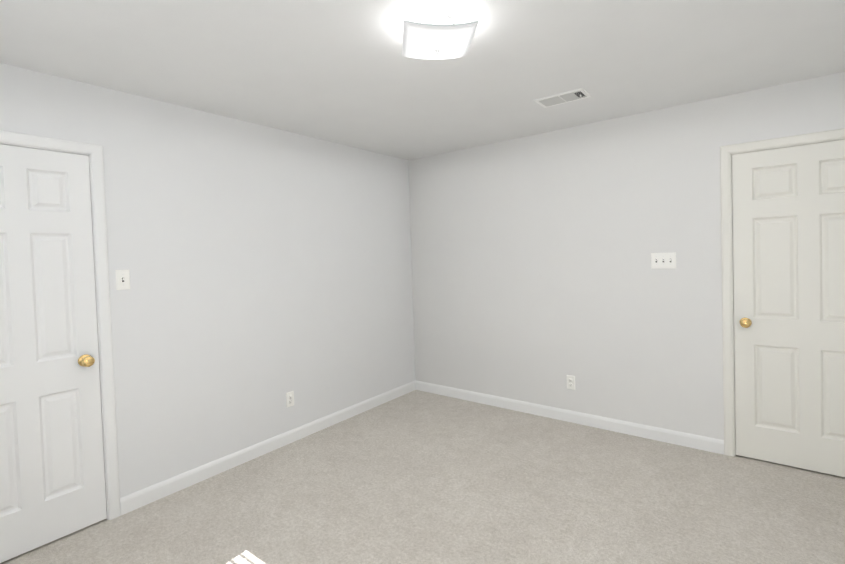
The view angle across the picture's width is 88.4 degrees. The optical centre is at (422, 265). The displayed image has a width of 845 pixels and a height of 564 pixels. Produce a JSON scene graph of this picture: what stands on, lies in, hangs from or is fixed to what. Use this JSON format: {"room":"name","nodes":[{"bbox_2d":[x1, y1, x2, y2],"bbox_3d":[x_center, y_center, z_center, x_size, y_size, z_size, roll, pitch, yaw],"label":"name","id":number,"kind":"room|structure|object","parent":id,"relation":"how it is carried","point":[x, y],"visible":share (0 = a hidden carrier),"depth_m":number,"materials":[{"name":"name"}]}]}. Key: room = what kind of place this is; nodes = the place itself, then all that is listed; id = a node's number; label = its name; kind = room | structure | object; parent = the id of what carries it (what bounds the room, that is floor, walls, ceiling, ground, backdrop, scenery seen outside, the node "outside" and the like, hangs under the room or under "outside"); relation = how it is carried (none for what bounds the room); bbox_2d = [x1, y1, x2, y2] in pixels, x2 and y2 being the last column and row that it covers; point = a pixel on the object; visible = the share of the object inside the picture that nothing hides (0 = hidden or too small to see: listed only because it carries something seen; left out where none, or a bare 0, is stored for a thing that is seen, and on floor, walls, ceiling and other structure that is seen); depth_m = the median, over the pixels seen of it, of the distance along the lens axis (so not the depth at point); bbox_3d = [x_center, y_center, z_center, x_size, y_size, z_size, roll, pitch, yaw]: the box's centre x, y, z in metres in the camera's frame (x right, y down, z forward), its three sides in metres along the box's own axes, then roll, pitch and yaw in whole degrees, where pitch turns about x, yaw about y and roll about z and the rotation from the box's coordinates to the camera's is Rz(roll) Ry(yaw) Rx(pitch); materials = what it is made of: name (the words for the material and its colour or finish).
{"room":"empty bedroom","nodes":[
{"label":"empty bedroom","id":0,"kind":"room"},
{"bbox_2d":[0,63,414,497],"bbox_3d":[-1.394,0.188,3.062,0.120,2.440,4.290,-1,2,38],"label":"wall","id":1,"kind":"structure","parent":0,"point":[268,268],"depth_m":3.03,"materials":[{"name":"paint"}]},
{"bbox_2d":[0,144,106,562],"bbox_3d":[-1.985,0.422,2.166,0.108,2.030,0.620,-1,2,38],"label":"door","id":2,"kind":"structure","parent":1,"relation":"in","point":[52,480],"depth_m":2.25,"materials":[{"name":"white paint"}]},
{"bbox_2d":[0,130,120,519],"bbox_3d":[-2.037,0.396,2.211,0.136,2.107,0.740,-1,2,38],"label":"door frame","id":3,"kind":"structure","parent":1,"relation":"attached to","point":[94,151],"depth_m":2.43,"materials":[{"name":"white paint"}]},
{"bbox_2d":[115,270,129,289],"bbox_3d":[-1.730,0.084,2.513,0.018,0.115,0.070,-1,2,38],"label":"switch plate","id":4,"kind":"object","parent":1,"relation":"attached to","point":[122,279],"visible":1,"depth_m":2.51,"materials":[{"name":"white plastic"}]},
{"bbox_2d":[120,380,415,514],"bbox_3d":[-0.901,1.333,3.573,0.014,0.095,2.729,-1,2,38],"label":"baseboard","id":5,"kind":"structure","parent":1,"relation":"attached to","point":[147,495],"depth_m":3.10,"materials":[{"name":"white paint"}]},
{"bbox_2d":[286,391,293,406],"bbox_3d":[-1.036,1.050,3.407,0.007,0.115,0.070,-1,2,38],"label":"electrical outlet","id":6,"kind":"object","parent":1,"relation":"attached to","point":[289,399],"visible":1,"depth_m":3.40,"materials":[{"name":"white plastic"}]},
{"bbox_2d":[0,390,844,563],"bbox_3d":[0.148,1.439,1.935,3.914,0.100,4.290,-1,2,38],"label":"floor","id":7,"kind":"structure","parent":0,"point":[418,477],"depth_m":2.48,"materials":[{"name":"carpet"}]},
{"bbox_2d":[0,0,844,159],"bbox_3d":[0.069,-1.099,1.872,3.914,0.100,4.290,-1,2,38],"label":"ceiling","id":8,"kind":"structure","parent":0,"point":[343,72],"depth_m":2.22,"materials":[{"name":"paint"}]},
{"bbox_2d":[401,14,477,59],"bbox_3d":[0.063,-0.981,1.885,0.300,0.136,0.300,-2,1,-5],"label":"flush-mount light","id":9,"kind":"object","parent":8,"relation":"attached to","point":[436,37],"visible":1,"depth_m":1.82,"materials":[{"name":"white glass"}]},
{"bbox_2d":[534,88,590,107],"bbox_3d":[0.921,-1.092,2.860,0.320,0.018,0.190,-1,2,38],"label":"ceiling vent","id":10,"kind":"object","parent":8,"relation":"in","point":[565,97],"visible":1,"depth_m":2.85,"materials":[{"name":"silver metal"}]},
{"bbox_2d":[408,72,844,439],"bbox_3d":[1.380,0.089,3.554,3.914,2.440,0.120,-1,2,38],"label":"wall","id":11,"kind":"structure","parent":0,"point":[536,279],"depth_m":3.48,"materials":[{"name":"paint"}]},
{"bbox_2d":[416,381,723,454],"bbox_3d":[0.999,1.268,3.821,2.721,0.095,0.014,-1,2,38],"label":"baseboard","id":12,"kind":"structure","parent":11,"relation":"attached to","point":[713,445],"depth_m":3.55,"materials":[{"name":"white paint"}]},
{"bbox_2d":[567,375,574,389],"bbox_3d":[1.238,0.978,3.627,0.070,0.115,0.007,-1,2,38],"label":"electrical outlet","id":13,"kind":"object","parent":11,"relation":"attached to","point":[570,382],"visible":1,"depth_m":3.62,"materials":[{"name":"white plastic"}]},
{"bbox_2d":[651,252,675,268],"bbox_3d":[1.756,-0.033,3.170,0.162,0.115,0.018,-1,2,38],"label":"switch plate","id":14,"kind":"object","parent":11,"relation":"attached to","point":[662,260],"visible":1,"depth_m":3.17,"materials":[{"name":"white plastic"}]},
{"bbox_2d":[720,128,844,456],"bbox_3d":[2.434,0.243,2.739,0.892,2.107,0.136,-1,2,38],"label":"door frame","id":15,"kind":"structure","parent":11,"relation":"attached to","point":[726,151],"depth_m":2.93,"materials":[{"name":"white paint"}]},
{"bbox_2d":[732,140,844,476],"bbox_3d":[2.397,0.272,2.683,0.772,2.030,0.108,-1,2,38],"label":"door","id":16,"kind":"structure","parent":11,"relation":"in","point":[789,262],"depth_m":2.75,"materials":[{"name":"white paint"}]}
]}

